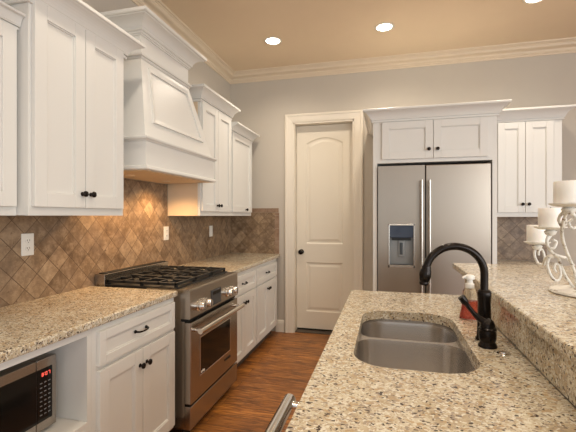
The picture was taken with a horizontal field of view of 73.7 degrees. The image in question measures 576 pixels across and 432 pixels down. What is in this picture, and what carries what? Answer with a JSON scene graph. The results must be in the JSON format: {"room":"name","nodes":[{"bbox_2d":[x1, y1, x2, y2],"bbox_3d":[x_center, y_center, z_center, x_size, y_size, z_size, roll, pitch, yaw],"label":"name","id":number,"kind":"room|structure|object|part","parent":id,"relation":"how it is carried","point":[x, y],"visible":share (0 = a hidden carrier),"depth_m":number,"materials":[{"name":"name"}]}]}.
{"room":"kitchen","nodes":[
{"label":"kitchen","id":0,"kind":"room"},
{"bbox_2d":[16,0,229,215],"bbox_3d":[-1.718,-0.180,1.009,0.150,3.080,7.900,0,0,14],"label":"wall","id":1,"kind":"structure","parent":0,"point":[200,73],"depth_m":3.86,"materials":[{"name":"beige paint"}]},
{"bbox_2d":[0,0,25,215],"bbox_3d":[-1.379,-0.428,1.283,0.348,0.853,0.800,0,0,14],"label":"upper cabinet","id":2,"kind":"object","parent":1,"relation":"attached to","point":[11,18],"visible":1,"depth_m":1.58,"materials":[{"name":"beige paint"}]},
{"bbox_3d":[-1.262,-0.404,1.279,0.020,0.803,0.750,0,0,14],"label":"frame","id":3,"kind":"part","parent":2,"relation":"part of","materials":[{"name":"beige paint"}]},
{"bbox_3d":[-1.196,-0.416,1.453,0.020,0.753,0.351,0,0,14],"label":"door","id":4,"kind":"part","parent":2,"relation":"part of","materials":[{"name":"beige paint"}]},
{"bbox_3d":[-1.378,-0.823,1.283,0.348,0.065,0.800,0,0,14],"label":"crown","id":5,"kind":"part","parent":2,"relation":"part of","materials":[{"name":"beige paint"}]},
{"bbox_2d":[1,0,145,215],"bbox_3d":[-1.156,-0.507,1.952,0.446,1.010,0.779,0,0,14],"label":"upper cabinet","id":6,"kind":"object","parent":1,"relation":"attached to","point":[71,57],"visible":1,"depth_m":1.82,"materials":[{"name":"beige paint"}]},
{"bbox_3d":[-1.052,-0.484,1.775,0.020,0.888,0.283,0,0,14],"label":"door","id":7,"kind":"part","parent":6,"relation":"part of","materials":[{"name":"beige paint"}]},
{"bbox_3d":[-1.156,-0.959,1.952,0.446,0.107,0.779,0,0,14],"label":"crown","id":8,"kind":"part","parent":6,"relation":"part of","materials":[{"name":"beige paint"}]},
{"bbox_3d":[-1.035,-0.471,1.921,0.020,0.938,0.603,0,0,14],"label":"frame","id":9,"kind":"part","parent":6,"relation":"part of","materials":[{"name":"beige paint"}]},
{"bbox_3d":[-0.998,-0.108,1.885,0.030,0.031,0.031,0,0,14],"label":"knob","id":10,"kind":"part","parent":6,"relation":"part of","materials":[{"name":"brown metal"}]},
{"bbox_3d":[-0.984,-0.108,1.938,0.030,0.031,0.031,0,0,14],"label":"knob","id":11,"kind":"part","parent":6,"relation":"part of","materials":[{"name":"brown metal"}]},
{"bbox_3d":[-0.980,-0.484,2.052,0.020,0.888,0.282,0,0,14],"label":"door","id":12,"kind":"part","parent":6,"relation":"part of","materials":[{"name":"beige paint"}]},
{"bbox_2d":[0,179,230,307],"bbox_3d":[-1.336,0.095,2.175,0.009,0.730,5.148,0,0,14],"label":"tile backsplash","id":13,"kind":"structure","parent":1,"relation":"attached to","point":[69,251],"depth_m":2.52,"materials":[{"name":"tile"}]},
{"bbox_2d":[21,233,33,255],"bbox_3d":[-1.367,0.150,2.017,0.010,0.116,0.072,0,0,14],"label":"outlet","id":14,"kind":"object","parent":13,"relation":"attached to","point":[27,240],"visible":1,"depth_m":2.01,"materials":[{"name":"white plastic"}]},
{"bbox_2d":[25,245,30,250],"bbox_3d":[-1.364,0.170,2.017,0.003,0.033,0.033,0,0,14],"label":"receptacle","id":15,"kind":"object","parent":14,"relation":"attached to","point":[27,247],"depth_m":2.01,"materials":[{"name":"white plastic"}]},
{"bbox_2d":[164,226,168,239],"bbox_3d":[-1.041,0.148,3.287,0.010,0.116,0.072,0,0,14],"label":"outlet","id":16,"kind":"object","parent":13,"relation":"attached to","point":[166,229],"visible":1,"depth_m":3.28,"materials":[{"name":"white plastic"}]},
{"bbox_2d":[209,226,212,236],"bbox_3d":[-0.826,0.162,4.125,0.010,0.116,0.072,0,0,14],"label":"light switch","id":17,"kind":"object","parent":13,"relation":"attached to","point":[210,227],"visible":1,"depth_m":4.11,"materials":[{"name":"white plastic"}]},
{"bbox_2d":[99,5,216,183],"bbox_3d":[-0.932,-0.770,2.761,0.478,1.004,0.963,0,0,14],"label":"range hood","id":18,"kind":"object","parent":1,"relation":"attached to","point":[165,142],"visible":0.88,"depth_m":2.54,"materials":[{"name":"beige paint"}]},
{"bbox_3d":[-0.961,-1.212,2.761,0.422,0.120,0.816,0,0,14],"label":"crown","id":19,"kind":"part","parent":18,"relation":"part of","materials":[{"name":"beige paint"}]},
{"bbox_3d":[-1.003,-1.024,2.772,0.336,0.044,0.644,0,0,14],"label":"band molding","id":20,"kind":"part","parent":18,"relation":"part of","materials":[{"name":"beige paint"}]},
{"bbox_3d":[-0.935,-0.289,2.762,0.472,0.029,0.951,0,0,14],"label":"molding","id":21,"kind":"part","parent":18,"relation":"part of","materials":[{"name":"beige paint"}]},
{"bbox_3d":[-0.932,-0.461,2.761,0.478,0.031,0.963,0,0,14],"label":"shelf molding","id":22,"kind":"part","parent":18,"relation":"part of","materials":[{"name":"beige paint"}]},
{"bbox_3d":[-0.798,-0.771,2.725,0.106,0.385,0.664,0,0,14],"label":"panel molding","id":23,"kind":"part","parent":18,"relation":"part of","materials":[{"name":"beige paint"}]},
{"bbox_2d":[168,84,240,215],"bbox_3d":[-0.770,-0.543,3.581,0.384,1.083,0.810,0,0,14],"label":"upper cabinet","id":24,"kind":"object","parent":1,"relation":"attached to","point":[215,113],"visible":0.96,"depth_m":3.43,"materials":[{"name":"beige paint"}]},
{"bbox_3d":[-0.900,-0.494,3.278,0.283,0.983,0.004,0,0,14],"label":"panel","id":25,"kind":"part","parent":24,"relation":"part of","materials":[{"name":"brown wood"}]},
{"bbox_3d":[-0.692,-0.506,3.399,0.020,0.933,0.308,0,0,14],"label":"door","id":26,"kind":"part","parent":24,"relation":"part of","materials":[{"name":"beige paint"}]},
{"bbox_3d":[-0.672,-0.493,3.556,0.020,0.983,0.650,0,0,14],"label":"frame","id":27,"kind":"part","parent":24,"relation":"part of","materials":[{"name":"beige paint"}]},
{"bbox_3d":[-0.770,-1.025,3.581,0.383,0.120,0.810,0,0,14],"label":"crown","id":28,"kind":"part","parent":24,"relation":"part of","materials":[{"name":"beige paint"}]},
{"bbox_3d":[-0.614,-0.506,3.701,0.020,0.933,0.308,0,0,14],"label":"door","id":29,"kind":"part","parent":24,"relation":"part of","materials":[{"name":"beige paint"}]},
{"bbox_2d":[230,121,259,215],"bbox_3d":[-0.603,-0.475,4.232,0.384,0.946,0.691,0,0,14],"label":"upper cabinet","id":30,"kind":"object","parent":1,"relation":"attached to","point":[242,137],"visible":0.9,"depth_m":4.12,"materials":[{"name":"beige paint"}]},
{"bbox_3d":[-0.514,-0.433,4.168,0.020,0.863,0.611,0,0,14],"label":"frame","id":31,"kind":"part","parent":30,"relation":"part of","materials":[{"name":"beige paint"}]},
{"bbox_3d":[-0.496,-0.447,4.161,0.020,0.813,0.570,0,0,14],"label":"door","id":32,"kind":"part","parent":30,"relation":"part of","materials":[{"name":"beige paint"}]},
{"bbox_3d":[-0.603,-0.896,4.232,0.383,0.103,0.691,0,0,14],"label":"crown","id":33,"kind":"part","parent":30,"relation":"part of","materials":[{"name":"beige paint"}]},
{"bbox_2d":[131,0,575,83],"bbox_3d":[1.316,-1.661,0.178,6.140,0.118,7.700,0,0,14],"label":"trim","id":34,"kind":"structure","parent":1,"relation":"attached to","point":[561,45],"depth_m":4.04,"materials":[{"name":"paint"}]},
{"bbox_2d":[169,331,329,431],"bbox_3d":[1.930,1.410,0.460,7.490,0.100,8.650,0,0,14],"label":"floor","id":35,"kind":"structure","parent":0,"point":[284,363],"depth_m":3.12,"materials":[{"name":"brown wood"}]},
{"bbox_2d":[0,329,90,431],"bbox_3d":[-1.243,0.920,1.270,0.616,0.879,0.941,0,0,14],"label":"base cabinet","id":36,"kind":"object","parent":35,"relation":"on","point":[73,353],"visible":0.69,"depth_m":1.64,"materials":[{"name":"beige paint"}]},
{"bbox_2d":[0,353,55,431],"bbox_3d":[-1.234,0.724,1.412,0.428,0.300,0.502,0,0,14],"label":"microwave","id":37,"kind":"object","parent":36,"relation":"on","point":[28,387],"visible":1,"depth_m":1.48,"materials":[{"name":"silver metal"}]},
{"bbox_3d":[-1.056,0.717,1.317,0.030,0.286,0.407,0,0,14],"label":"door","id":38,"kind":"part","parent":37,"relation":"part of","materials":[{"name":"black glass"}]},
{"bbox_3d":[-0.993,0.717,1.562,0.030,0.286,0.093,0,0,14],"label":"control panel","id":39,"kind":"part","parent":37,"relation":"part of","materials":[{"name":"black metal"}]},
{"bbox_3d":[-0.981,0.717,1.547,0.003,0.210,0.070,0,0,14],"label":"keypad glass","id":40,"kind":"part","parent":37,"relation":"part of","materials":[{"name":"black glass"}]},
{"bbox_2d":[41,417,87,431],"bbox_3d":[-1.243,0.882,1.266,0.582,0.016,0.899,0,0,14],"label":"shelf","id":41,"kind":"object","parent":36,"relation":"attached to","point":[62,424],"depth_m":1.61,"materials":[{"name":"beige paint"}]},
{"bbox_2d":[0,286,177,363],"bbox_3d":[-1.165,0.463,1.570,0.620,0.034,1.662,0,0,14],"label":"countertop","id":42,"kind":"structure","parent":36,"relation":"on","point":[26,327],"depth_m":1.77,"materials":[{"name":"beige stone"}]},
{"bbox_2d":[91,297,174,431],"bbox_3d":[-1.030,0.920,2.042,0.646,0.879,0.660,0,0,14],"label":"base cabinet","id":43,"kind":"object","parent":35,"relation":"on","point":[133,355],"visible":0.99,"depth_m":1.91,"materials":[{"name":"beige paint"}]},
{"bbox_3d":[-0.792,0.958,1.827,0.020,0.555,0.305,0,0,14],"label":"door","id":44,"kind":"part","parent":43,"relation":"part of","materials":[{"name":"beige paint"}]},
{"bbox_3d":[-0.754,0.584,1.977,0.020,0.152,0.614,0,0,14],"label":"drawer","id":45,"kind":"part","parent":43,"relation":"part of","materials":[{"name":"beige paint"}]},
{"bbox_3d":[-0.740,0.580,1.964,0.030,0.018,0.108,0,0,14],"label":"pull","id":46,"kind":"part","parent":43,"relation":"part of","materials":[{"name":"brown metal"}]},
{"bbox_3d":[-0.737,0.758,1.944,0.030,0.031,0.031,0,0,14],"label":"knob","id":47,"kind":"part","parent":43,"relation":"part of","materials":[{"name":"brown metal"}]},
{"bbox_3d":[-0.723,0.758,1.998,0.030,0.031,0.031,0,0,14],"label":"knob","id":48,"kind":"part","parent":43,"relation":"part of","materials":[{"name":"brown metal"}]},
{"bbox_3d":[-0.716,0.958,2.126,0.020,0.555,0.305,0,0,14],"label":"door","id":49,"kind":"part","parent":43,"relation":"part of","materials":[{"name":"beige paint"}]},
{"bbox_2d":[95,261,244,431],"bbox_3d":[-0.791,0.865,2.758,0.752,0.990,0.761,0,0,14],"label":"gas range","id":50,"kind":"object","parent":35,"relation":"on","point":[206,307],"visible":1,"depth_m":2.51,"materials":[{"name":"silver metal"}]},
{"bbox_2d":[107,271,226,288],"bbox_3d":[-0.825,0.448,2.767,0.515,0.015,0.753,0,0,14],"label":"cooktop","id":51,"kind":"object","parent":50,"relation":"in","point":[200,279],"depth_m":2.49,"materials":[{"name":"black metal"}]},
{"bbox_3d":[-0.639,0.535,2.719,0.300,0.179,0.761,0,0,14],"label":"control panel","id":52,"kind":"part","parent":50,"relation":"part of","materials":[{"name":"silver metal"}]},
{"bbox_3d":[-0.541,0.565,2.410,0.048,0.066,0.066,0,0,14],"label":"knob","id":53,"kind":"part","parent":50,"relation":"part of","materials":[{"name":"silver metal"}]},
{"bbox_3d":[-0.518,0.565,2.501,0.048,0.066,0.066,0,0,14],"label":"knob","id":54,"kind":"part","parent":50,"relation":"part of","materials":[{"name":"silver metal"}]},
{"bbox_3d":[-0.515,0.896,2.687,0.045,0.497,0.749,0,0,14],"label":"oven door","id":55,"kind":"part","parent":50,"relation":"part of","materials":[{"name":"silver metal"}]},
{"bbox_3d":[-0.515,1.228,2.687,0.040,0.141,0.749,0,0,14],"label":"drawer","id":56,"kind":"part","parent":50,"relation":"part of","materials":[{"name":"silver metal"}]},
{"bbox_3d":[-0.496,0.890,2.666,0.003,0.250,0.487,0,0,14],"label":"window trim","id":57,"kind":"part","parent":50,"relation":"part of","materials":[{"name":"black glass"}]},
{"bbox_3d":[-0.461,0.700,2.673,0.071,0.034,0.709,0,0,14],"label":"handle","id":58,"kind":"part","parent":50,"relation":"part of","materials":[{"name":"silver metal"}]},
{"bbox_3d":[-0.431,0.565,2.841,0.048,0.066,0.066,0,0,14],"label":"knob","id":59,"kind":"part","parent":50,"relation":"part of","materials":[{"name":"silver metal"}]},
{"bbox_3d":[-0.408,0.565,2.930,0.048,0.066,0.066,0,0,14],"label":"knob","id":60,"kind":"part","parent":50,"relation":"part of","materials":[{"name":"silver metal"}]},
{"bbox_2d":[234,267,255,366],"bbox_3d":[-0.665,0.920,3.463,0.646,0.879,0.646,0,0,14],"label":"base cabinet","id":61,"kind":"object","parent":35,"relation":"on","point":[246,316],"visible":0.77,"depth_m":3.43,"materials":[{"name":"beige paint"}]},
{"bbox_2d":[174,253,279,272],"bbox_3d":[-0.574,0.463,3.864,0.624,0.034,1.476,0,0,14],"label":"countertop","id":62,"kind":"structure","parent":61,"relation":"on","point":[232,262],"depth_m":3.76,"materials":[{"name":"beige stone"}]},
{"bbox_3d":[-0.428,0.963,3.245,0.020,0.545,0.303,0,0,14],"label":"door","id":63,"kind":"part","parent":61,"relation":"part of","materials":[{"name":"beige paint"}]},
{"bbox_3d":[-0.390,0.594,3.394,0.020,0.152,0.610,0,0,14],"label":"drawer","id":64,"kind":"part","parent":61,"relation":"part of","materials":[{"name":"beige paint"}]},
{"bbox_3d":[-0.352,0.963,3.542,0.020,0.545,0.303,0,0,14],"label":"door","id":65,"kind":"part","parent":61,"relation":"part of","materials":[{"name":"beige paint"}]},
{"bbox_2d":[248,259,276,355],"bbox_3d":[-0.491,0.920,4.140,0.646,0.879,0.748,0,0,14],"label":"base cabinet","id":66,"kind":"object","parent":35,"relation":"on","point":[266,278],"visible":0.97,"depth_m":4.00,"materials":[{"name":"beige paint"}]},
{"bbox_3d":[-0.263,0.963,3.890,0.020,0.545,0.340,0,0,14],"label":"door","id":67,"kind":"part","parent":66,"relation":"part of","materials":[{"name":"beige paint"}]},
{"bbox_3d":[-0.220,0.594,4.056,0.020,0.152,0.683,0,0,14],"label":"drawer","id":68,"kind":"part","parent":66,"relation":"part of","materials":[{"name":"beige paint"}]},
{"bbox_3d":[-0.177,0.963,4.222,0.020,0.545,0.339,0,0,14],"label":"door","id":69,"kind":"part","parent":66,"relation":"part of","materials":[{"name":"beige paint"}]},
{"bbox_2d":[378,163,490,294],"bbox_3d":[1.326,0.462,3.638,0.905,1.797,0.892,0,0,14],"label":"refrigerator","id":70,"kind":"object","parent":35,"relation":"on","point":[422,209],"visible":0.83,"depth_m":3.26,"materials":[{"name":"silver metal"}]},
{"bbox_3d":[0.992,0.406,3.373,0.390,1.687,0.078,0,0,14],"label":"door","id":71,"kind":"part","parent":70,"relation":"part of","materials":[{"name":"silver metal"}]},
{"bbox_3d":[0.993,0.200,3.364,0.162,0.024,0.040,0,0,14],"label":"spout","id":72,"kind":"part","parent":70,"relation":"part of","materials":[{"name":"black plastic"}]},
{"bbox_3d":[0.985,0.260,3.334,0.226,0.380,0.010,0,0,14],"label":"dispenser frame","id":73,"kind":"part","parent":70,"relation":"part of","materials":[{"name":"silver metal"}]},
{"bbox_3d":[1.135,0.302,3.262,0.025,1.215,0.068,0,0,14],"label":"handle","id":74,"kind":"part","parent":70,"relation":"part of","materials":[{"name":"silver metal"}]},
{"bbox_3d":[1.197,0.302,3.246,0.025,1.215,0.068,0,0,14],"label":"handle","id":75,"kind":"part","parent":70,"relation":"part of","materials":[{"name":"silver metal"}]},
{"bbox_3d":[1.434,0.406,3.260,0.507,1.687,0.078,0,0,14],"label":"door","id":76,"kind":"part","parent":70,"relation":"part of","materials":[{"name":"silver metal"}]},
{"bbox_2d":[363,99,511,290],"bbox_3d":[1.337,0.213,3.665,1.171,2.293,0.934,0,0,14],"label":"refrigerator surround","id":77,"kind":"object","parent":35,"relation":"on","point":[466,132],"visible":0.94,"depth_m":3.28,"materials":[{"name":"beige paint"}]},
{"bbox_3d":[0.880,0.260,3.826,0.036,2.200,0.849,0,0,14],"label":"panel","id":78,"kind":"part","parent":77,"relation":"part of","materials":[{"name":"beige paint"}]},
{"bbox_3d":[1.034,-0.659,3.337,0.424,0.326,0.020,0,0,14],"label":"door","id":79,"kind":"part","parent":77,"relation":"part of","materials":[{"name":"beige paint"}]},
{"bbox_3d":[1.337,-0.879,3.665,1.171,0.107,0.934,0,0,14],"label":"crown","id":80,"kind":"part","parent":77,"relation":"part of","materials":[{"name":"beige paint"}]},
{"bbox_3d":[1.449,-0.659,3.230,0.424,0.326,0.020,0,0,14],"label":"door","id":81,"kind":"part","parent":77,"relation":"part of","materials":[{"name":"beige paint"}]},
{"bbox_3d":[1.815,0.260,3.586,0.036,2.200,0.849,0,0,14],"label":"panel","id":82,"kind":"part","parent":77,"relation":"part of","materials":[{"name":"beige paint"}]},
{"bbox_3d":[2.181,0.924,3.606,0.659,0.872,0.629,0,0,14],"label":"base cabinet","id":83,"kind":"object","parent":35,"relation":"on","visible":0},
{"bbox_2d":[497,260,563,265],"bbox_3d":[2.183,0.466,3.595,0.669,0.040,0.630,0,0,14],"label":"countertop","id":84,"kind":"structure","parent":83,"relation":"on","point":[514,262],"depth_m":3.68,"materials":[{"name":"beige stone"}]},
{"bbox_3d":[0.428,0.923,1.248,0.639,0.874,1.990,0,0,14],"label":"cabinet","id":85,"kind":"object","parent":35,"relation":"on","visible":0},
{"bbox_2d":[265,393,298,431],"bbox_3d":[0.239,0.876,0.764,0.676,0.768,0.636,0,0,14],"label":"dishwasher","id":86,"kind":"object","parent":85,"relation":"in","point":[289,402],"visible":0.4,"depth_m":1.03,"materials":[{"name":"silver metal"}]},
{"bbox_2d":[285,290,575,431],"bbox_3d":[0.435,0.465,1.251,0.627,0.038,2.040,0,0,14],"label":"countertop","id":87,"kind":"structure","parent":85,"relation":"on","point":[343,392],"depth_m":0.99,"materials":[{"name":"beige stone"}]},
{"bbox_2d":[355,319,476,373],"bbox_3d":[0.459,0.599,1.444,0.440,0.229,0.755,0,0,14],"label":"sink","id":88,"kind":"object","parent":87,"relation":"in","point":[387,343],"visible":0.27,"depth_m":1.53,"materials":[{"name":"silver metal"}]},
{"bbox_3d":[0.515,0.605,1.662,0.388,0.213,0.252,0,0,14],"label":"bowl","id":89,"kind":"part","parent":88,"relation":"part of","materials":[{"name":"silver metal"}]},
{"bbox_3d":[0.424,0.605,1.310,0.388,0.213,0.427,0,0,14],"label":"bowl","id":90,"kind":"part","parent":88,"relation":"part of","materials":[{"name":"silver metal"}]},
{"bbox_2d":[419,243,497,349],"bbox_3d":[0.604,0.271,1.373,0.256,0.349,0.140,0,0,14],"label":"faucet","id":91,"kind":"object","parent":87,"relation":"on","point":[486,334],"visible":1,"depth_m":1.37,"materials":[{"name":"black metal"}]},
{"bbox_3d":[0.608,0.186,1.394,0.230,0.178,0.031,0,0,5],"label":"spout","id":92,"kind":"part","parent":91,"relation":"part of","materials":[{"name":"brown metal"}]},
{"bbox_3d":[0.637,0.325,1.322,0.097,0.106,0.030,0,0,14],"label":"lever","id":93,"kind":"part","parent":91,"relation":"part of","materials":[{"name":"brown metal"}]},
{"bbox_2d":[459,274,477,320],"bbox_3d":[0.785,0.350,1.657,0.084,0.192,0.056,0,0,14],"label":"soap bottle","id":94,"kind":"object","parent":87,"relation":"on","point":[469,291],"visible":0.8,"depth_m":1.64,"materials":[{"name":"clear plastic"}]},
{"bbox_2d":[496,350,510,356],"bbox_3d":[0.696,0.441,1.238,0.042,0.010,0.042,0,0,14],"label":"switch","id":95,"kind":"object","parent":87,"relation":"on","point":[500,352],"visible":1,"depth_m":1.23,"materials":[{"name":"silver metal"}]},
{"bbox_2d":[160,0,575,70],"bbox_3d":[1.837,-1.770,0.096,7.490,0.100,7.900,0,0,14],"label":"ceiling","id":96,"kind":"structure","parent":0,"point":[310,31],"depth_m":3.45,"materials":[{"name":"beige paint"}]},
{"bbox_2d":[264,36,281,44],"bbox_3d":[-0.148,-1.716,3.765,0.180,0.007,0.180,0,0,14],"label":"recessed light","id":97,"kind":"object","parent":96,"relation":"in","point":[272,40],"visible":1,"depth_m":3.75,"materials":[{"name":"beige paint"}]},
{"bbox_2d":[374,22,394,31],"bbox_3d":[0.876,-1.716,3.492,0.180,0.007,0.180,0,0,14],"label":"recessed light","id":98,"kind":"object","parent":96,"relation":"in","point":[384,26],"visible":1,"depth_m":3.48,"materials":[{"name":"beige paint"}]},
{"bbox_2d":[523,0,542,3],"bbox_3d":[1.949,-1.716,3.020,0.180,0.007,0.180,0,0,14],"label":"recessed light","id":99,"kind":"object","parent":96,"relation":"in","point":[524,1],"visible":1,"depth_m":3.07,"materials":[{"name":"beige paint"}]},
{"bbox_2d":[230,53,575,331],"bbox_3d":[2.365,-0.180,3.961,6.290,3.080,0.150,0,0,14],"label":"wall","id":100,"kind":"structure","parent":0,"point":[547,80],"depth_m":4.25,"materials":[{"name":"beige paint"}]},
{"bbox_2d":[231,208,278,253],"bbox_3d":[-0.398,0.176,4.587,0.607,0.537,0.012,0,0,14],"label":"tile backsplash","id":101,"kind":"structure","parent":100,"relation":"attached to","point":[258,232],"depth_m":4.58,"materials":[{"name":"tile"}]},
{"bbox_2d":[276,320,283,331],"bbox_3d":[-0.095,1.290,4.507,0.099,0.140,0.016,0,0,14],"label":"baseboard","id":102,"kind":"structure","parent":100,"relation":"attached to","point":[280,323],"depth_m":4.50,"materials":[{"name":"beige paint"}]},
{"bbox_2d":[295,328,331,334],"bbox_3d":[0.423,1.354,4.476,0.703,0.012,0.140,0,0,14],"label":"trim","id":103,"kind":"structure","parent":100,"relation":"attached to","point":[298,330],"depth_m":4.48,"materials":[{"name":"beige wood"}]},
{"bbox_2d":[297,327,332,330],"bbox_3d":[0.436,0.138,4.529,0.703,2.445,0.010,0,0,14],"label":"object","id":104,"kind":"structure","parent":100,"relation":"attached to","point":[297,327],"depth_m":4.55,"materials":[{"name":"black"}]},
{"bbox_2d":[285,110,362,332],"bbox_3d":[0.416,0.088,4.450,0.899,2.543,0.172,0,0,14],"label":"door","id":105,"kind":"structure","parent":100,"relation":"in","point":[324,150],"depth_m":4.47,"materials":[{"name":"beige paint"}]},
{"bbox_3d":[0.430,0.131,4.502,0.663,2.388,0.035,0,0,14],"label":"panel","id":106,"kind":"part","parent":105,"relation":"part of","materials":[{"name":"beige paint"}]},
{"bbox_2d":[497,217,546,260],"bbox_3d":[2.258,0.217,3.906,0.658,0.455,0.010,0,0,14],"label":"tile backsplash","id":107,"kind":"structure","parent":100,"relation":"attached to","point":[511,231],"depth_m":3.89,"materials":[{"name":"tile"}]},
{"bbox_2d":[497,104,575,216],"bbox_3d":[2.252,-0.492,3.698,0.751,1.000,0.413,0,0,14],"label":"upper cabinet","id":108,"kind":"object","parent":100,"relation":"attached to","point":[529,139],"visible":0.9,"depth_m":3.56,"materials":[{"name":"beige paint"}]},
{"bbox_3d":[2.094,-0.454,3.602,0.229,0.842,0.020,0,0,14],"label":"door","id":109,"kind":"part","parent":108,"relation":"part of","materials":[{"name":"beige paint"}]},
{"bbox_3d":[2.252,-0.936,3.698,0.751,0.112,0.413,0,0,14],"label":"crown","id":110,"kind":"part","parent":108,"relation":"part of","materials":[{"name":"beige paint"}]},
{"bbox_3d":[2.320,-0.454,3.544,0.229,0.842,0.020,0,0,14],"label":"door","id":111,"kind":"part","parent":108,"relation":"part of","materials":[{"name":"beige paint"}]},
{"bbox_2d":[495,326,575,407],"bbox_3d":[0.823,0.842,1.100,0.153,1.036,2.140,0,0,14],"label":"wall","id":112,"kind":"structure","parent":0,"point":[495,326],"depth_m":1.19,"materials":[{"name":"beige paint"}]},
{"bbox_2d":[452,263,575,363],"bbox_3d":[1.152,0.306,1.080,0.905,0.033,2.465,0,0,14],"label":"bar","id":113,"kind":"object","parent":112,"relation":"on","point":[522,290],"visible":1,"depth_m":1.37,"materials":[{"name":"beige stone"}]},
{"bbox_2d":[523,203,575,297],"bbox_3d":[1.006,0.126,1.344,0.252,0.328,0.592,0,0,24],"label":"candle holder","id":114,"kind":"object","parent":113,"relation":"on","point":[569,290],"visible":1,"depth_m":1.39,"materials":[{"name":"white metal"}]},
{"bbox_2d":[526,224,546,241],"bbox_3d":[1.038,0.071,1.600,0.075,0.074,0.075,0,0,14],"label":"pillar candle","id":115,"kind":"object","parent":114,"relation":"on","point":[533,234],"visible":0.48,"depth_m":1.57,"materials":[{"name":"white wax"}]},
{"bbox_3d":[1.038,0.124,1.600,0.098,0.034,0.098,0,0,14],"label":"candle plate","id":116,"kind":"part","parent":114,"relation":"part of","materials":[{"name":"white metal"}]},
{"bbox_3d":[0.999,0.172,1.480,0.028,0.058,0.147,0,0,9],"label":"arm","id":117,"kind":"part","parent":114,"relation":"part of","materials":[{"name":"white metal"}]},
{"bbox_2d":[538,207,562,226],"bbox_3d":[0.936,0.003,1.370,0.075,0.070,0.075,0,0,14],"label":"pillar candle","id":118,"kind":"object","parent":114,"relation":"on","point":[547,217],"visible":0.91,"depth_m":1.34,"materials":[{"name":"white wax"}]},
{"bbox_3d":[0.936,0.054,1.370,0.102,0.034,0.102,0,0,14],"label":"candle plate","id":119,"kind":"part","parent":114,"relation":"part of","materials":[{"name":"white metal"}]},
{"bbox_3d":[0.987,0.122,1.396,0.148,0.128,0.019,0,0,-23],"label":"arm","id":120,"kind":"part","parent":114,"relation":"part of","materials":[{"name":"white metal"}]},
{"bbox_3d":[0.840,-0.022,1.149,0.102,0.034,0.102,0,0,14],"label":"candle plate","id":121,"kind":"part","parent":114,"relation":"part of","materials":[{"name":"white metal"}]},
{"bbox_2d":[553,180,575,202],"bbox_3d":[0.840,-0.073,1.149,0.077,0.070,0.077,0,0,14],"label":"pillar candle","id":122,"kind":"object","parent":114,"relation":"on","point":[563,191],"visible":0.92,"depth_m":1.12,"materials":[{"name":"white wax"}]},
{"bbox_3d":[1.034,0.212,1.429,0.102,0.127,0.014,0,0,-22],"label":"arm","id":123,"kind":"part","parent":114,"relation":"part of","materials":[{"name":"white metal"}]},
{"bbox_3d":[0.958,0.124,1.312,0.035,0.299,0.359,0,0,41],"label":"arm","id":124,"kind":"part","parent":114,"relation":"part of","materials":[{"name":"white metal"}]},
{"bbox_2d":[465,279,575,406],"bbox_3d":[0.750,0.385,1.170,0.020,0.120,2.040,0,0,14],"label":"granite splash","id":125,"kind":"object","parent":112,"relation":"attached to","point":[556,367],"visible":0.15,"depth_m":1.10,"materials":[{"name":"beige stone"}]}
]}

